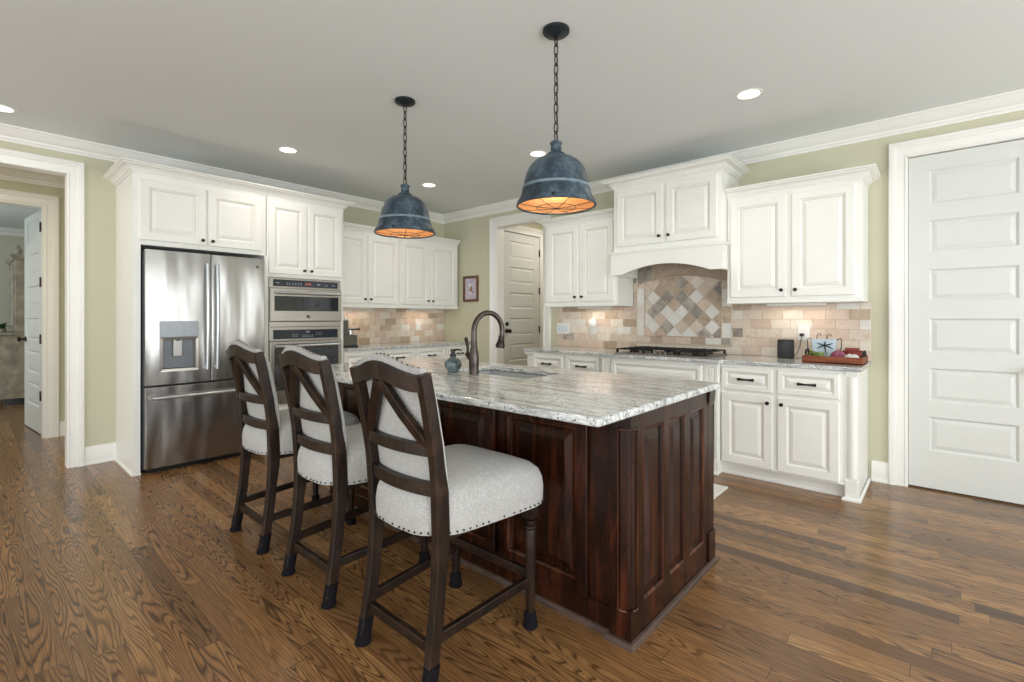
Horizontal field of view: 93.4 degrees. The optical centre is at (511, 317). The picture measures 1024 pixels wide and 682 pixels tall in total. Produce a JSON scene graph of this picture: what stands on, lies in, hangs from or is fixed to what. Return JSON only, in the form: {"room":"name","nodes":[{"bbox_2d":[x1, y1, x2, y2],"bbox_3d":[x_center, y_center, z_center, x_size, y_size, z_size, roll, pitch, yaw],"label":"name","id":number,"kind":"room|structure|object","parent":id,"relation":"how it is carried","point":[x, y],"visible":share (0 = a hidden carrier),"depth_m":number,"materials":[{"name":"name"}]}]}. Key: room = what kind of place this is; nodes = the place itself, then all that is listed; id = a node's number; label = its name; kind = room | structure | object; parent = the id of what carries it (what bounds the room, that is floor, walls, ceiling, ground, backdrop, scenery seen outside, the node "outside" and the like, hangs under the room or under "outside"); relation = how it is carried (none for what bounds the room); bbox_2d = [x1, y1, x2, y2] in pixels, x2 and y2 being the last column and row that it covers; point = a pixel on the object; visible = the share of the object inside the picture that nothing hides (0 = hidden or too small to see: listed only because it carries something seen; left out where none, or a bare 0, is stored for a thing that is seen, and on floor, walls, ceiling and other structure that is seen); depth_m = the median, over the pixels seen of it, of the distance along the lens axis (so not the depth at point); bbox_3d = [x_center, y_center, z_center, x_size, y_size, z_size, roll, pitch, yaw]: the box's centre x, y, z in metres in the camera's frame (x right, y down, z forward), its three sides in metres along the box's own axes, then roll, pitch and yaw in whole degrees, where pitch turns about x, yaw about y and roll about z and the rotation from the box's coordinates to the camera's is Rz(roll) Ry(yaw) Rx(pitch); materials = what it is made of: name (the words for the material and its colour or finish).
{"room":"kitchen","nodes":[
{"label":"kitchen","id":0,"kind":"room"},
{"bbox_2d":[0,235,24,330],"bbox_3d":[-8.825,-0.110,7.366,0.120,2.690,3.400,0,0,42],"label":"wall","id":1,"kind":"structure","parent":0,"point":[8,243],"depth_m":7.89,"materials":[{"name":"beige paint"}]},
{"bbox_2d":[0,179,64,435],"bbox_3d":[-5.510,-0.110,4.202,0.120,2.690,2.670,0,0,42],"label":"wall","id":2,"kind":"structure","parent":0,"point":[4,184],"depth_m":5.02,"materials":[{"name":"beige paint"}]},
{"bbox_2d":[0,227,24,236],"bbox_3d":[-7.156,-1.400,5.797,4.460,0.110,3.030,0,0,42],"label":"trim","id":3,"kind":"structure","parent":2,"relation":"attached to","point":[3,231],"depth_m":7.91,"materials":[{"name":"paint"}]},
{"bbox_2d":[17,210,40,433],"bbox_3d":[-5.225,0.049,5.246,0.910,2.348,0.187,0,0,42],"label":"door","id":4,"kind":"structure","parent":2,"relation":"in","point":[32,338],"depth_m":5.28,"materials":[{"name":"paint"}]},
{"bbox_2d":[0,189,58,437],"bbox_3d":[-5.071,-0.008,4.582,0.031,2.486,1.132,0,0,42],"label":"trim","id":5,"kind":"structure","parent":2,"relation":"attached to","point":[51,203],"depth_m":4.96,"materials":[{"name":"paint"}]},
{"bbox_2d":[0,141,443,446],"bbox_3d":[-3.807,-0.110,3.861,0.120,2.690,8.620,0,0,42],"label":"wall","id":6,"kind":"structure","parent":0,"point":[100,193],"depth_m":4.11,"materials":[{"name":"green paint"}]},
{"bbox_2d":[0,166,64,188],"bbox_3d":[-4.988,-1.400,3.659,1.380,0.110,2.550,0,0,42],"label":"trim","id":7,"kind":"structure","parent":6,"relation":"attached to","point":[10,174],"depth_m":4.83,"materials":[{"name":"paint"}]},
{"bbox_2d":[0,148,84,467],"bbox_3d":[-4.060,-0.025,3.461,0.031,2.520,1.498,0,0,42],"label":"trim","id":8,"kind":"structure","parent":6,"relation":"attached to","point":[75,170],"depth_m":3.98,"materials":[{"name":"paint"}]},
{"bbox_2d":[85,442,115,465],"bbox_3d":[-3.497,1.159,4.101,0.024,0.152,0.206,0,0,42],"label":"baseboard","id":9,"kind":"structure","parent":6,"relation":"attached to","point":[101,453],"depth_m":4.10,"materials":[{"name":"paint"}]},
{"bbox_2d":[343,222,399,308],"bbox_3d":[-1.799,-0.586,5.725,0.402,0.946,0.936,0,0,42],"label":"upper cabinet","id":10,"kind":"object","parent":6,"relation":"attached to","point":[371,261],"visible":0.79,"depth_m":5.65,"materials":[{"name":"paint"}]},
{"bbox_2d":[343,308,372,309],"bbox_3d":[-1.879,-0.103,5.746,0.030,0.017,0.500,0,0,42],"label":"light","id":11,"kind":"object","parent":10,"relation":"attached to","point":[343,308],"visible":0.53,"depth_m":5.82,"materials":[{"name":"plastic"}]},
{"bbox_2d":[343,309,443,343],"bbox_3d":[-1.619,0.111,6.227,0.010,0.443,1.924,0,0,42],"label":"tile backsplash","id":12,"kind":"structure","parent":6,"relation":"attached to","point":[376,326],"depth_m":6.31,"materials":[{"name":"tile"}]},
{"bbox_2d":[416,322,420,330],"bbox_3d":[-1.279,0.121,6.598,0.008,0.117,0.080,0,0,42],"label":"wall outlet","id":13,"kind":"object","parent":12,"relation":"attached to","point":[418,324],"visible":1,"depth_m":6.59,"materials":[{"name":"plastic"}]},
{"bbox_2d":[388,236,460,308],"bbox_3d":[-1.169,-0.586,6.435,0.402,0.946,0.959,0,0,42],"label":"upper cabinet","id":14,"kind":"object","parent":6,"relation":"attached to","point":[428,266],"visible":0.91,"depth_m":6.30,"materials":[{"name":"paint"}]},
{"bbox_2d":[0,0,1023,228],"bbox_3d":[-2.385,-1.485,3.775,14.520,0.060,10.620,0,0,42],"label":"ceiling","id":15,"kind":"structure","parent":0,"point":[643,85],"depth_m":2.93,"materials":[{"name":"paint"}]},
{"bbox_2d":[0,104,16,112],"bbox_3d":[-3.553,-1.453,3.348,0.168,0.004,0.168,0,0,42],"label":"recessed light","id":16,"kind":"object","parent":15,"relation":"in","point":[7,109],"visible":1,"depth_m":3.37,"materials":[{"name":"paint"}]},
{"bbox_2d":[277,147,298,153],"bbox_3d":[-1.947,-1.453,4.194,0.168,0.004,0.168,0,0,42],"label":"recessed light","id":17,"kind":"object","parent":15,"relation":"in","point":[290,150],"visible":1,"depth_m":4.20,"materials":[{"name":"white"}]},
{"bbox_2d":[374,96,435,238],"bbox_3d":[-0.721,-1.002,3.242,0.413,0.907,0.406,0,0,42],"label":"pendant light","id":18,"kind":"object","parent":15,"relation":"hanging from","point":[403,215],"visible":1,"depth_m":3.14,"materials":[{"name":"blue metal"}]},
{"bbox_2d":[421,183,436,186],"bbox_3d":[-0.913,-1.453,5.304,0.168,0.004,0.168,0,0,42],"label":"recessed light","id":19,"kind":"object","parent":15,"relation":"in","point":[423,184],"visible":1,"depth_m":5.31,"materials":[{"name":"white"}]},
{"bbox_2d":[528,150,546,156],"bbox_3d":[0.230,-1.453,4.289,0.168,0.004,0.168,0,0,42],"label":"recessed light","id":20,"kind":"object","parent":15,"relation":"in","point":[538,153],"visible":0.92,"depth_m":4.28,"materials":[{"name":"white"}]},
{"bbox_2d":[516,22,596,214],"bbox_3d":[0.221,-1.002,2.445,0.413,0.907,0.406,0,0,42],"label":"pendant light","id":21,"kind":"object","parent":15,"relation":"hanging from","point":[556,182],"visible":1,"depth_m":2.35,"materials":[{"name":"blue metal"}]},
{"bbox_2d":[735,88,762,99],"bbox_3d":[1.544,-1.453,3.143,0.168,0.004,0.168,0,0,42],"label":"recessed light","id":22,"kind":"object","parent":15,"relation":"in","point":[749,93],"visible":1,"depth_m":3.13,"materials":[{"name":"white"}]},
{"bbox_2d":[0,400,1023,681],"bbox_3d":[-2.385,1.260,3.775,14.520,0.050,10.620,0,0,42],"label":"floor","id":23,"kind":"structure","parent":0,"point":[107,574],"depth_m":2.13,"materials":[{"name":"brown wood"}]},
{"bbox_2d":[0,245,24,404],"bbox_3d":[-7.316,0.100,7.357,1.270,2.270,0.870,0,0,42],"label":"china hutch","id":24,"kind":"object","parent":23,"relation":"on","point":[12,352],"visible":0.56,"depth_m":6.82,"materials":[{"name":"grey paint"}]},
{"bbox_2d":[0,322,9,332],"bbox_3d":[-7.246,0.142,6.866,0.202,0.144,0.177,0,0,42],"label":"potted plant","id":25,"kind":"object","parent":24,"relation":"on","point":[3,325],"visible":1,"depth_m":6.84,"materials":[{"name":"green plant"}]},
{"bbox_2d":[0,331,24,334],"bbox_3d":[-7.316,0.233,7.357,1.270,0.035,0.870,0,0,42],"label":"countertop","id":26,"kind":"structure","parent":24,"relation":"on","point":[7,332],"depth_m":6.81,"materials":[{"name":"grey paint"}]},
{"bbox_2d":[103,157,270,476],"bbox_3d":[-2.857,0.014,4.278,0.740,2.442,1.085,0,0,42],"label":"tall cabinet","id":27,"kind":"object","parent":23,"relation":"on","point":[159,207],"visible":0.91,"depth_m":3.96,"materials":[{"name":"paint"}]},
{"bbox_2d":[140,249,263,473],"bbox_3d":[-2.790,0.351,4.295,0.764,1.768,0.904,0,0,42],"label":"refrigerator","id":28,"kind":"object","parent":23,"relation":"on","point":[193,305],"visible":0.91,"depth_m":4.00,"materials":[{"name":"silver metal"}]},
{"bbox_2d":[226,340,359,554],"bbox_3d":[-1.292,0.677,2.853,0.550,1.113,0.654,0,0,42],"label":"counter stool","id":29,"kind":"object","parent":23,"relation":"on","point":[265,429],"visible":0.69,"depth_m":2.61,"materials":[{"name":"brown wood"}]},
{"bbox_2d":[266,186,354,409],"bbox_3d":[-2.212,0.014,5.005,0.740,2.442,0.861,0,0,42],"label":"tall cabinet","id":30,"kind":"object","parent":23,"relation":"on","point":[304,240],"visible":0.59,"depth_m":4.74,"materials":[{"name":"paint"}]},
{"bbox_2d":[268,277,340,321],"bbox_3d":[-2.205,-0.168,4.925,0.623,0.414,0.714,0,0,42],"label":"microwave oven","id":31,"kind":"object","parent":30,"relation":"in","point":[289,299],"visible":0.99,"depth_m":4.72,"materials":[{"name":"silver metal"}]},
{"bbox_2d":[268,326,340,403],"bbox_3d":[-2.205,0.458,4.925,0.623,0.727,0.714,0,0,42],"label":"wall oven","id":32,"kind":"object","parent":30,"relation":"in","point":[324,341],"visible":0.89,"depth_m":4.71,"materials":[{"name":"silver metal"}]},
{"bbox_2d":[277,344,429,609],"bbox_3d":[-0.767,0.677,2.382,0.550,1.113,0.654,0,0,42],"label":"counter stool","id":33,"kind":"object","parent":23,"relation":"on","point":[326,451],"visible":0.73,"depth_m":2.15,"materials":[{"name":"brown wood"}]},
{"bbox_2d":[343,348,414,362],"bbox_3d":[-1.698,0.799,5.652,0.650,0.872,0.960,0,0,42],"label":"base cabinet","id":34,"kind":"object","parent":23,"relation":"on","point":[400,353],"visible":0.17,"depth_m":5.48,"materials":[{"name":"paint"}]},
{"bbox_2d":[343,341,470,351],"bbox_3d":[-1.385,0.348,6.020,0.629,0.030,1.926,0,0,42],"label":"countertop","id":35,"kind":"structure","parent":34,"relation":"on","point":[361,347],"depth_m":5.92,"materials":[{"name":"stone"}]},
{"bbox_2d":[343,318,359,347],"bbox_3d":[-1.901,0.168,5.443,0.270,0.330,0.334,0,0,42],"label":"coffee machine","id":36,"kind":"object","parent":35,"relation":"on","point":[349,340],"visible":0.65,"depth_m":5.37,"materials":[{"name":"grey metal"}]},
{"bbox_2d":[415,344,470,360],"bbox_3d":[-1.064,0.799,6.367,0.650,0.872,0.946,0,0,42],"label":"base cabinet","id":37,"kind":"object","parent":23,"relation":"on","point":[443,352],"visible":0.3,"depth_m":6.13,"materials":[{"name":"paint"}]},
{"bbox_2d":[349,352,543,681],"bbox_3d":[-0.255,0.677,1.890,0.550,1.113,0.654,0,0,42],"label":"counter stool","id":38,"kind":"object","parent":23,"relation":"on","point":[418,485],"visible":1,"depth_m":1.71,"materials":[{"name":"brown wood"}]},
{"bbox_2d":[326,370,718,652],"bbox_3d":[-0.118,0.800,2.889,2.324,0.876,0.924,0,0,42],"label":"kitchen island","id":39,"kind":"object","parent":23,"relation":"on","point":[625,531],"visible":0.69,"depth_m":2.03,"materials":[{"name":"brown wood"}]},
{"bbox_2d":[331,357,720,426],"bbox_3d":[-0.223,0.348,2.818,2.405,0.030,1.180,0,0,42],"label":"island countertop","id":40,"kind":"structure","parent":39,"relation":"on","point":[595,399],"depth_m":2.23,"materials":[{"name":"white stone"}]},
{"bbox_2d":[444,349,461,372],"bbox_3d":[-0.359,0.262,2.940,0.106,0.143,0.106,0,0,42],"label":"soap dispenser","id":41,"kind":"object","parent":40,"relation":"on","point":[452,364],"visible":1,"depth_m":2.91,"materials":[{"name":"glass"}]},
{"bbox_2d":[444,357,461,372],"bbox_3d":[-0.359,0.286,2.940,0.106,0.094,0.106,0,0,42],"label":"bottle","id":42,"kind":"object","parent":41,"relation":"on","point":[452,364],"depth_m":2.90,"materials":[{"name":"glass"}]},
{"bbox_2d":[464,310,504,374],"bbox_3d":[-0.154,0.145,2.884,0.253,0.376,0.092,0,0,-24],"label":"kitchen faucet","id":43,"kind":"object","parent":40,"relation":"on","point":[472,356],"visible":1,"depth_m":2.83,"materials":[{"name":"brown metal"}]},
{"bbox_2d":[479,370,540,378],"bbox_3d":[-0.035,0.475,2.973,0.632,0.220,0.372,0,0,42],"label":"sink","id":44,"kind":"object","parent":40,"relation":"in","point":[490,372],"visible":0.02,"depth_m":3.21,"materials":[{"name":"metal"}]},
{"bbox_2d":[524,351,600,371],"bbox_3d":[0.681,0.799,5.041,0.945,0.872,0.650,0,0,42],"label":"base cabinet","id":45,"kind":"object","parent":23,"relation":"on","point":[535,359],"visible":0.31,"depth_m":4.81,"materials":[{"name":"paint"}]},
{"bbox_2d":[601,357,722,475],"bbox_3d":[1.422,0.799,4.359,1.065,0.872,0.685,0,0,42],"label":"base cabinet","id":46,"kind":"object","parent":23,"relation":"on","point":[708,372],"visible":0.14,"depth_m":3.98,"materials":[{"name":"paint"}]},
{"bbox_2d":[523,346,871,371],"bbox_3d":[1.409,0.348,4.380,2.932,0.030,0.667,0,0,42],"label":"countertop","id":47,"kind":"structure","parent":46,"relation":"on","point":[770,361],"depth_m":3.90,"materials":[{"name":"stone"}]},
{"bbox_2d":[615,346,726,357],"bbox_3d":[1.433,0.308,4.378,0.830,0.050,0.530,0,0,42],"label":"gas cooktop","id":48,"kind":"object","parent":47,"relation":"in","point":[637,350],"visible":1,"depth_m":4.28,"materials":[{"name":"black metal"}]},
{"bbox_2d":[777,333,803,358],"bbox_3d":[2.275,0.232,3.930,0.203,0.202,0.123,0,0,21],"label":"smart speaker","id":49,"kind":"object","parent":47,"relation":"on","point":[785,347],"visible":1,"depth_m":3.90},
{"bbox_2d":[802,348,867,365],"bbox_3d":[2.383,0.285,3.560,0.369,0.096,0.312,0,0,42],"label":"serving tray","id":50,"kind":"object","parent":47,"relation":"on","point":[862,361],"visible":0.88,"depth_m":3.44,"materials":[{"name":"brown wood"}]},
{"bbox_2d":[805,350,825,355],"bbox_3d":[2.259,0.278,3.595,0.152,0.072,0.103,0,0,-4],"label":"leafy sprig","id":51,"kind":"object","parent":50,"relation":"on","point":[811,353],"visible":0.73,"depth_m":3.58,"materials":[{"name":"green plant"}]},
{"bbox_2d":[807,334,841,356],"bbox_3d":[2.371,0.224,3.665,0.226,0.199,0.080,0,0,42],"label":"planter box","id":52,"kind":"object","parent":50,"relation":"in","point":[826,345],"visible":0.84,"depth_m":3.64,"materials":[{"name":"blue ceramic"}]},
{"bbox_2d":[830,350,845,356],"bbox_3d":[2.376,0.279,3.508,0.079,0.085,0.096,0,0,-34],"label":"cloth bundle","id":53,"kind":"object","parent":50,"relation":"in","point":[838,353],"visible":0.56,"depth_m":3.49,"materials":[{"name":"pink fabric"}]},
{"bbox_2d":[844,354,859,357],"bbox_3d":[2.420,0.291,3.439,0.094,0.062,0.103,0,0,42],"label":"napkin","id":54,"kind":"object","parent":50,"relation":"in","point":[847,355],"visible":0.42,"depth_m":3.42,"materials":[{"name":"fabric"}]},
{"bbox_2d":[843,348,862,357],"bbox_3d":[2.504,0.274,3.547,0.124,0.098,0.124,0,0,42],"label":"wooden bowl","id":55,"kind":"object","parent":50,"relation":"in","point":[846,351],"visible":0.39,"depth_m":3.52,"materials":[{"name":"red wood"}]},
{"bbox_2d":[714,484,727,498],"bbox_3d":[1.099,1.228,3.644,0.905,0.011,0.380,0,0,42],"label":"floor mat","id":56,"kind":"object","parent":23,"relation":"on","point":[718,489],"visible":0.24,"depth_m":3.43,"materials":[{"name":"white fabric"}]},
{"bbox_2d":[720,364,870,503],"bbox_3d":[2.171,0.799,3.719,0.905,0.872,0.650,0,0,42],"label":"base cabinet","id":57,"kind":"object","parent":23,"relation":"on","point":[807,429],"visible":0.97,"depth_m":3.47,"materials":[{"name":"paint"}]},
{"bbox_2d":[504,223,542,346],"bbox_3d":[0.352,-0.110,7.122,0.120,2.690,1.780,0,0,42],"label":"wall","id":58,"kind":"structure","parent":0,"point":[534,225],"depth_m":7.09,"materials":[{"name":"green paint"}]},
{"bbox_2d":[504,231,539,365],"bbox_3d":[0.160,0.030,6.795,0.112,2.386,0.798,0,0,42],"label":"door","id":59,"kind":"structure","parent":58,"relation":"in","point":[521,252],"depth_m":6.78,"materials":[{"name":"paint"}]},
{"bbox_2d":[504,226,542,346],"bbox_3d":[0.156,-0.023,6.788,0.031,2.516,1.002,0,0,42],"label":"trim","id":60,"kind":"structure","parent":58,"relation":"attached to","point":[517,229],"depth_m":7.09,"materials":[{"name":"paint"}]},
{"bbox_2d":[444,110,1023,477],"bbox_3d":[2.126,-0.110,4.277,8.200,2.690,0.120,0,0,42],"label":"wall","id":61,"kind":"structure","parent":0,"point":[473,234],"depth_m":3.73,"materials":[{"name":"green paint"}]},
{"bbox_2d":[463,275,478,301],"bbox_3d":[-0.564,-0.388,6.567,0.287,0.350,0.025,0,0,42],"label":"framed picture","id":62,"kind":"object","parent":61,"relation":"attached to","point":[470,283],"visible":1,"depth_m":6.56,"materials":[{"name":"brown wood"}]},
{"bbox_2d":[465,278,475,298],"bbox_3d":[-0.560,-0.388,6.572,0.227,0.290,0.006,0,0,42],"label":"print","id":63,"kind":"object","parent":62,"relation":"attached to","point":[470,283],"depth_m":6.57,"materials":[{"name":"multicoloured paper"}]},
{"bbox_2d":[0,89,1023,223],"bbox_3d":[-0.736,-1.400,1.054,8.200,0.110,8.500,0,0,42],"label":"trim","id":64,"kind":"structure","parent":61,"relation":"attached to","point":[1012,101],"depth_m":3.92,"materials":[{"name":"paint"}]},
{"bbox_2d":[489,212,550,363],"bbox_3d":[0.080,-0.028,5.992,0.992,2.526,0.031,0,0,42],"label":"trim","id":65,"kind":"structure","parent":61,"relation":"attached to","point":[519,217],"depth_m":6.25,"materials":[{"name":"paint"}]},
{"bbox_2d":[535,208,632,307],"bbox_3d":[0.754,-0.586,5.140,0.969,0.946,0.405,0,0,42],"label":"upper cabinet","id":66,"kind":"object","parent":61,"relation":"attached to","point":[577,259],"visible":0.95,"depth_m":4.98,"materials":[{"name":"paint"}]},
{"bbox_2d":[577,307,612,308],"bbox_3d":[0.878,-0.103,5.131,0.420,0.017,0.030,0,0,42],"label":"light","id":67,"kind":"object","parent":66,"relation":"attached to","point":[577,307],"visible":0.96,"depth_m":5.17,"materials":[{"name":"plastic"}]},
{"bbox_2d":[600,154,750,278],"bbox_3d":[1.464,-0.843,4.412,1.182,0.892,0.552,0,0,42],"label":"upper cabinet","id":68,"kind":"object","parent":61,"relation":"attached to","point":[682,219],"visible":0.97,"depth_m":4.20,"materials":[{"name":"paint"}]},
{"bbox_2d":[636,263,732,346],"bbox_3d":[1.623,-0.150,4.628,0.936,0.829,0.022,0,0,42],"label":"mosaic panel","id":69,"kind":"object","parent":61,"relation":"attached to","point":[677,303],"visible":0.94,"depth_m":4.62,"materials":[{"name":"tile"}]},
{"bbox_2d":[558,278,870,360],"bbox_3d":[1.629,-0.132,4.630,2.923,0.927,0.010,0,0,42],"label":"tile backsplash","id":70,"kind":"structure","parent":61,"relation":"attached to","point":[757,329],"depth_m":4.17,"materials":[{"name":"tile"}]},
{"bbox_2d":[557,323,568,333],"bbox_3d":[0.586,0.128,5.544,0.172,0.122,0.010,0,0,42],"label":"light switch","id":71,"kind":"object","parent":70,"relation":"attached to","point":[562,328],"visible":1,"depth_m":5.54,"materials":[{"name":"plastic"}]},
{"bbox_2d":[588,318,596,333],"bbox_3d":[0.878,0.096,5.266,0.110,0.175,0.038,0,0,42],"label":"wall outlet","id":72,"kind":"object","parent":70,"relation":"attached to","point":[592,323],"visible":1,"depth_m":5.25,"materials":[{"name":"plastic"}]},
{"bbox_2d":[798,325,809,339],"bbox_3d":[2.386,0.122,3.947,0.084,0.126,0.008,0,0,42],"label":"wall outlet","id":73,"kind":"object","parent":70,"relation":"attached to","point":[805,329],"visible":1,"depth_m":3.94,"materials":[{"name":"plastic"}]},
{"bbox_2d":[724,163,880,304],"bbox_3d":[2.261,-0.586,3.802,1.003,0.946,0.405,0,0,42],"label":"upper cabinet","id":74,"kind":"object","parent":61,"relation":"attached to","point":[805,244],"visible":0.99,"depth_m":3.67,"materials":[{"name":"paint"}]},
{"bbox_2d":[767,303,826,305],"bbox_3d":[2.284,-0.103,3.883,0.420,0.017,0.030,0,0,42],"label":"light","id":75,"kind":"object","parent":74,"relation":"attached to","point":[789,304],"visible":0.87,"depth_m":3.87,"materials":[{"name":"plastic"}]},
{"bbox_2d":[871,460,887,483],"bbox_3d":[2.761,1.159,3.617,0.106,0.152,0.024,0,0,42],"label":"baseboard","id":76,"kind":"structure","parent":61,"relation":"attached to","point":[879,470],"depth_m":3.62,"materials":[{"name":"paint"}]},
{"bbox_2d":[888,119,1023,486],"bbox_3d":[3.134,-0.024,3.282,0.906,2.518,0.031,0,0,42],"label":"trim","id":77,"kind":"structure","parent":61,"relation":"attached to","point":[898,152],"depth_m":3.54,"materials":[{"name":"paint"}]},
{"bbox_2d":[909,139,1023,504],"bbox_3d":[3.147,0.030,3.298,0.676,2.386,0.112,0,0,42],"label":"door","id":78,"kind":"structure","parent":61,"relation":"in","point":[966,206],"depth_m":3.33,"materials":[{"name":"paint"}]},
{"bbox_3d":[-4.102,-0.110,4.658,1.380,2.690,0.120,0,0,42],"label":"wall","id":79,"kind":"structure","parent":0,"visible":0},
{"bbox_2d":[60,421,64,435],"bbox_3d":[-4.165,1.159,4.587,1.380,0.152,0.070,0,0,42],"label":"baseboard","id":80,"kind":"structure","parent":79,"relation":"attached to","point":[62,423],"depth_m":5.02,"materials":[{"name":"paint"}]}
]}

